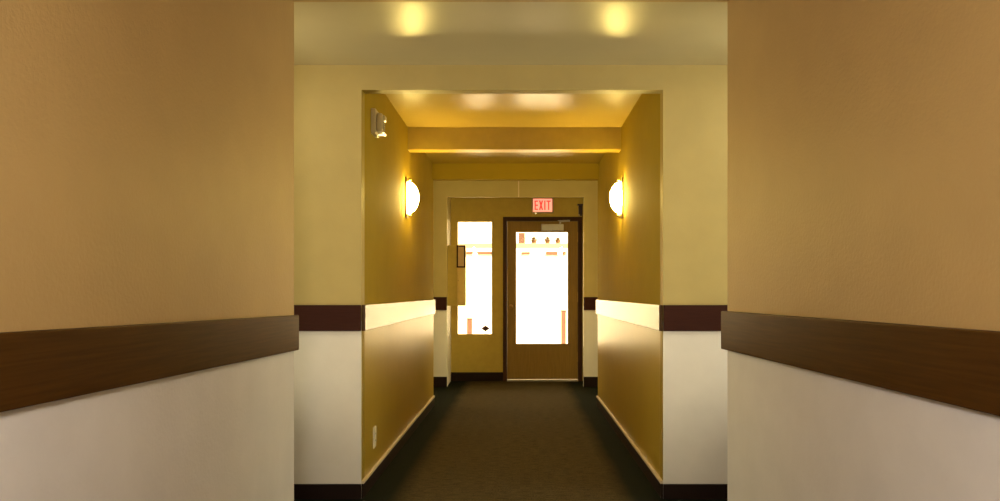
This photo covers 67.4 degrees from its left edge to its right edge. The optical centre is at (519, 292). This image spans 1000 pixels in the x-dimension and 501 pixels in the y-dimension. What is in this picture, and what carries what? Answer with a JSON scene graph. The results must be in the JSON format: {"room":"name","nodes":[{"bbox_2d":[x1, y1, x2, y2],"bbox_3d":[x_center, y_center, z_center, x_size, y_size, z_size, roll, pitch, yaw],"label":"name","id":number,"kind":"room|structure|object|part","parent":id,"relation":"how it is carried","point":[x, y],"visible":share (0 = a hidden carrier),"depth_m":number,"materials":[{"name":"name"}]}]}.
{"room":"building hallway","nodes":[
{"label":"building hallway","id":0,"kind":"room"},
{"bbox_2d":[0,0,293,500],"bbox_3d":[-1.842,-0.125,1.800,1.876,2.450,2.400,0,0,0],"label":"wall","id":1,"kind":"structure","parent":0,"point":[147,146],"depth_m":1.87,"materials":[{"name":"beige paint"}]},
{"bbox_2d":[0,315,298,411],"bbox_3d":[-0.912,0.145,1.802,0.020,0.166,2.404,0,0,1],"label":"chair rail","id":2,"kind":"object","parent":1,"relation":"attached to","point":[37,367],"visible":1,"depth_m":1.70,"materials":[{"name":"brown wood"}]},
{"bbox_2d":[364,94,432,476],"bbox_3d":[-1.874,-0.076,5.720,2.052,2.352,3.260,0,0,0],"label":"wall","id":3,"kind":"structure","parent":0,"point":[398,249],"depth_m":4.95,"materials":[{"name":"yellow paint"}]},
{"bbox_2d":[373,426,375,448],"bbox_3d":[-0.844,0.838,4.360,0.008,0.120,0.072,0,0,0],"label":"wall outlet","id":4,"kind":"object","parent":3,"relation":"attached to","point":[374,428],"visible":1,"depth_m":4.34,"materials":[{"name":"beige plastic"}]},
{"bbox_2d":[371,108,386,137],"bbox_3d":[-0.812,-0.980,4.330,0.076,0.144,0.130,0,0,0],"label":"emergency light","id":5,"kind":"object","parent":3,"relation":"attached to","point":[378,120],"visible":1,"depth_m":4.28,"materials":[{"name":"white plastic"}]},
{"bbox_2d":[361,396,434,498],"bbox_3d":[-0.841,1.052,5.680,0.014,0.095,3.340,0,0,0],"label":"baseboard","id":6,"kind":"structure","parent":3,"relation":"attached to","point":[369,480],"depth_m":4.93,"materials":[{"name":"brown wood"}]},
{"bbox_2d":[362,300,434,330],"bbox_3d":[-0.838,0.134,5.682,0.020,0.139,3.336,0,0,0],"label":"chair rail","id":7,"kind":"object","parent":3,"relation":"attached to","point":[374,316],"visible":1,"depth_m":4.91,"materials":[{"name":"beige wood"}]},
{"bbox_2d":[405,177,418,217],"bbox_3d":[-0.801,-0.710,5.590,0.094,0.300,0.110,0,0,0],"label":"wall sconce","id":8,"kind":"object","parent":3,"relation":"attached to","point":[411,192],"visible":1,"depth_m":5.55,"materials":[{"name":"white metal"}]},
{"bbox_3d":[-0.795,-0.710,5.590,0.082,0.236,0.100,0,0,0],"label":"lamp shade","id":9,"kind":"part","parent":8,"relation":"part of","materials":[{"name":"white glass"}]},
{"bbox_2d":[448,198,450,383],"bbox_3d":[-0.922,-0.080,9.117,0.120,2.360,0.515,0,0,0],"label":"wall","id":10,"kind":"structure","parent":0,"point":[449,199],"depth_m":9.17,"materials":[{"name":"beige paint"}]},
{"bbox_2d":[448,245,465,305],"bbox_3d":[-0.754,-0.207,8.937,0.215,0.720,0.167,0,0,0],"label":"upper cabinet","id":11,"kind":"object","parent":10,"relation":"attached to","point":[456,276],"visible":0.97,"depth_m":8.88,"materials":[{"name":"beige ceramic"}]},
{"bbox_3d":[-0.696,-0.207,8.873,0.097,0.712,0.014,0,0,0],"label":"door","id":12,"kind":"part","parent":11,"relation":"part of","materials":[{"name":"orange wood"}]},
{"bbox_2d":[457,245,465,267],"bbox_3d":[-0.696,-0.431,8.858,0.104,0.262,0.016,0,0,0],"label":"framed notice","id":13,"kind":"object","parent":11,"relation":"attached to","point":[461,249],"visible":1,"depth_m":8.86,"materials":[{"name":"brown wood"}]},
{"bbox_2d":[294,65,726,498],"bbox_3d":[0.000,-0.185,4.050,5.800,2.570,0.080,0,0,0],"label":"wall","id":14,"kind":"structure","parent":0,"point":[328,99],"depth_m":4.01,"materials":[{"name":"beige paint"}]},
{"bbox_2d":[294,305,360,330],"bbox_3d":[-1.199,0.134,4.000,0.702,0.139,0.020,0,0,0],"label":"chair rail","id":15,"kind":"object","parent":14,"relation":"attached to","point":[311,317],"visible":0.49,"depth_m":3.99,"materials":[{"name":"brown wood"}]},
{"bbox_2d":[294,484,360,498],"bbox_3d":[-1.199,1.060,4.004,0.702,0.080,0.012,0,0,0],"label":"baseboard","id":16,"kind":"structure","parent":14,"relation":"attached to","point":[301,491],"depth_m":4.00,"materials":[{"name":"brown wood"}]},
{"bbox_2d":[663,305,726,330],"bbox_3d":[1.158,0.134,4.000,0.784,0.139,0.020,0,0,0],"label":"chair rail","id":17,"kind":"object","parent":14,"relation":"attached to","point":[675,317],"visible":0.45,"depth_m":3.99,"materials":[{"name":"brown wood"}]},
{"bbox_2d":[663,484,726,498],"bbox_3d":[1.157,1.060,4.004,0.785,0.080,0.012,0,0,0],"label":"baseboard","id":18,"kind":"structure","parent":14,"relation":"attached to","point":[670,491],"depth_m":4.00,"materials":[{"name":"brown wood"}]},
{"bbox_2d":[294,2,726,64],"bbox_3d":[0.000,-1.345,3.505,5.800,0.251,1.010,0,0,0],"label":"ceiling","id":19,"kind":"structure","parent":0,"point":[325,33],"depth_m":3.51,"materials":[{"name":"beige paint"}]},
{"bbox_2d":[294,381,726,500],"bbox_3d":[0.000,1.160,3.075,5.800,0.120,12.850,0,0,0],"label":"floor","id":20,"kind":"structure","parent":0,"point":[478,440],"depth_m":5.24,"materials":[{"name":"carpet"}]},
{"bbox_2d":[293,0,728,1],"bbox_3d":[-0.037,-1.257,2.930,1.734,0.186,0.140,0,0,0],"label":"wall","id":21,"kind":"structure","parent":0,"point":[293,0],"depth_m":2.98,"materials":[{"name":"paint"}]},
{"bbox_2d":[386,94,640,162],"bbox_3d":[0.000,-1.361,5.720,5.800,0.218,3.260,0,0,0],"label":"ceiling","id":22,"kind":"structure","parent":0,"point":[416,110],"depth_m":5.26,"materials":[{"name":"yellow paint"}]},
{"bbox_2d":[408,127,620,151],"bbox_3d":[-0.042,-1.167,5.720,1.613,0.169,0.120,0,0,0],"label":"ceiling beam","id":23,"kind":"structure","parent":22,"relation":"attached to","point":[420,139],"depth_m":5.66,"materials":[{"name":"yellow paint"}]},
{"bbox_2d":[432,163,598,180],"bbox_3d":[-0.043,-1.176,7.300,1.610,0.152,0.100,0,0,0],"label":"wall","id":24,"kind":"structure","parent":22,"relation":"attached to","point":[440,171],"depth_m":7.25,"materials":[{"name":"yellow paint"}]},
{"bbox_2d":[433,181,597,386],"bbox_3d":[0.000,-0.185,8.820,5.800,2.570,0.080,0,0,0],"label":"wall","id":25,"kind":"structure","parent":0,"point":[442,190],"depth_m":8.78,"materials":[{"name":"beige paint"}]},
{"bbox_2d":[433,297,446,309],"bbox_3d":[-1.813,0.123,8.770,1.914,0.153,0.020,0,0,0],"label":"chair rail","id":26,"kind":"object","parent":25,"relation":"attached to","point":[440,302],"visible":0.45,"depth_m":8.76,"materials":[{"name":"brown wood"}]},
{"bbox_2d":[433,377,446,386],"bbox_3d":[-1.812,1.040,8.774,1.915,0.120,0.012,0,0,0],"label":"baseboard","id":27,"kind":"structure","parent":25,"relation":"attached to","point":[437,381],"depth_m":8.77,"materials":[{"name":"brown wood"}]},
{"bbox_2d":[584,297,597,309],"bbox_3d":[1.758,0.123,8.770,2.025,0.153,0.020,0,0,0],"label":"chair rail","id":28,"kind":"object","parent":25,"relation":"attached to","point":[589,302],"visible":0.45,"depth_m":8.76,"materials":[{"name":"brown wood"}]},
{"bbox_2d":[584,377,597,386],"bbox_3d":[1.758,1.040,8.774,2.025,0.120,0.012,0,0,0],"label":"baseboard","id":29,"kind":"structure","parent":25,"relation":"attached to","point":[588,381],"depth_m":8.77,"materials":[{"name":"brown wood"}]},
{"bbox_2d":[451,198,582,380],"bbox_3d":[0.000,-0.185,9.438,5.800,2.570,0.125,0,0,0],"label":"wall","id":30,"kind":"structure","parent":0,"point":[468,353],"depth_m":9.38,"materials":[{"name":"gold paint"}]},
{"bbox_2d":[456,220,492,335],"bbox_3d":[-0.568,-0.189,9.430,0.465,1.448,0.050,0,0,0],"label":"window","id":31,"kind":"structure","parent":30,"relation":"in","point":[485,328],"depth_m":9.40,"materials":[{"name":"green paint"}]},
{"bbox_2d":[451,372,502,380],"bbox_3d":[-0.537,1.045,9.369,0.650,0.110,0.012,0,0,0],"label":"baseboard","id":32,"kind":"structure","parent":30,"relation":"attached to","point":[455,376],"depth_m":9.36,"materials":[{"name":"brown wood"}]},
{"bbox_2d":[503,217,581,380],"bbox_3d":[0.281,0.075,9.399,0.988,2.050,0.223,0,0,0],"label":"door","id":33,"kind":"structure","parent":30,"relation":"in","point":[521,362],"depth_m":9.39,"materials":[{"name":"brown wood"}]},
{"bbox_2d":[532,198,552,213],"bbox_3d":[0.281,-1.083,9.344,0.270,0.203,0.062,0,0,0],"label":"exit sign","id":34,"kind":"object","parent":30,"relation":"attached to","point":[539,205],"visible":0.98,"depth_m":9.31,"materials":[{"name":"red plastic"}]},
{"bbox_2d":[577,204,582,215],"bbox_3d":[0.751,-1.033,9.345,0.072,0.150,0.060,0,0,0],"label":"detector","id":35,"kind":"object","parent":30,"relation":"attached to","point":[578,205],"visible":0.93,"depth_m":9.32,"materials":[{"name":"plastic"}]},
{"bbox_2d":[598,94,659,475],"bbox_3d":[1.831,-0.076,5.720,2.138,2.352,3.260,0,0,0],"label":"wall","id":36,"kind":"structure","parent":0,"point":[628,246],"depth_m":5.01,"materials":[{"name":"yellow paint"}]},
{"bbox_2d":[610,177,622,218],"bbox_3d":[0.716,-0.710,5.590,0.094,0.300,0.110,0,0,0],"label":"wall sconce","id":37,"kind":"object","parent":36,"relation":"attached to","point":[616,194],"visible":1,"depth_m":5.55,"materials":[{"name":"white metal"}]},
{"bbox_2d":[596,300,662,330],"bbox_3d":[0.753,0.134,5.682,0.023,0.139,3.336,0,0,0],"label":"chair rail","id":38,"kind":"object","parent":36,"relation":"attached to","point":[642,314],"visible":1,"depth_m":4.88,"materials":[{"name":"beige wood"}]},
{"bbox_2d":[596,396,662,498],"bbox_3d":[0.756,1.052,5.680,0.017,0.095,3.340,0,0,0],"label":"baseboard","id":39,"kind":"structure","parent":36,"relation":"attached to","point":[647,469],"depth_m":4.94,"materials":[{"name":"beige wood"}]},
{"bbox_2d":[727,0,999,500],"bbox_3d":[1.805,-0.125,1.800,1.950,2.450,2.400,0,0,0],"label":"wall","id":40,"kind":"structure","parent":0,"point":[863,136],"depth_m":1.91,"materials":[{"name":"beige paint"}]},
{"bbox_2d":[721,311,999,415],"bbox_3d":[0.857,0.147,1.802,0.026,0.155,2.406,0,0,-2],"label":"chair rail","id":41,"kind":"object","parent":40,"relation":"attached to","point":[960,367],"visible":1,"depth_m":1.73,"materials":[{"name":"brown wood"}]},
{"label":"outside","id":42,"kind":"structure","parent":0,"visible":0},
{"bbox_3d":[0.000,1.180,15.755,28.000,0.120,12.490,0,0,0],"label":"ground","id":43,"kind":"structure","parent":42,"visible":0},
{"bbox_2d":[466,318,472,333],"bbox_3d":[-0.914,0.787,13.600,0.111,0.667,0.111,0,0,0],"label":"bollard","id":44,"kind":"object","parent":43,"relation":"on","point":[469,320],"visible":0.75,"depth_m":13.55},
{"bbox_3d":[-0.914,0.802,13.600,0.095,0.637,0.095,0,0,0],"label":"post","id":45,"kind":"part","parent":44,"relation":"part of","materials":[{"name":"orange"}]},
{"bbox_2d":[458,222,567,343],"bbox_3d":[0.000,-1.890,15.650,28.000,6.020,0.300,0,0,0],"label":"wall","id":46,"kind":"structure","parent":43,"relation":"on","point":[541,278],"depth_m":15.50,"materials":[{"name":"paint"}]},
{"bbox_2d":[466,252,491,253],"bbox_3d":[-0.866,-0.826,15.481,0.660,0.056,0.042,0,0,0],"label":"fascia board","id":47,"kind":"object","parent":46,"relation":"attached to","point":[466,252],"visible":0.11,"depth_m":15.46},
{"bbox_2d":[546,251,565,254],"bbox_3d":[0.743,-0.820,15.481,0.412,0.072,0.042,0,0,0],"label":"fascia board","id":48,"kind":"object","parent":46,"relation":"attached to","point":[547,252],"visible":1,"depth_m":15.46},
{"bbox_2d":[458,243,567,247],"bbox_3d":[0.000,0.131,13.000,5.200,1.978,0.140,0,0,0],"label":"pergola","id":49,"kind":"object","parent":43,"relation":"on","point":[468,245],"visible":0.02,"depth_m":12.93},
{"bbox_2d":[518,233,524,242],"bbox_3d":[0.030,-0.949,13.000,0.113,0.182,0.100,0,0,0],"label":"lantern box","id":50,"kind":"object","parent":49,"relation":"on","point":[521,236],"visible":1,"depth_m":12.95,"materials":[{"name":"orange"}]},
{"bbox_2d":[530,237,537,242],"bbox_3d":[0.246,-0.920,13.001,0.139,0.125,0.169,0,0,-19],"label":"potted plant","id":51,"kind":"object","parent":49,"relation":"on","point":[533,240],"visible":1,"depth_m":12.97,"materials":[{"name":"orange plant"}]},
{"bbox_2d":[542,236,551,242],"bbox_3d":[0.476,-0.923,12.993,0.169,0.130,0.147,0,0,-41],"label":"potted plant","id":52,"kind":"object","parent":49,"relation":"on","point":[547,240],"visible":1,"depth_m":12.97,"materials":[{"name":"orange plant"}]},
{"bbox_2d":[561,310,565,343],"bbox_3d":[0.789,0.714,13.600,0.103,0.812,0.103,0,0,0],"label":"bollard","id":53,"kind":"object","parent":43,"relation":"on","point":[563,312],"visible":0.8,"depth_m":13.56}
]}

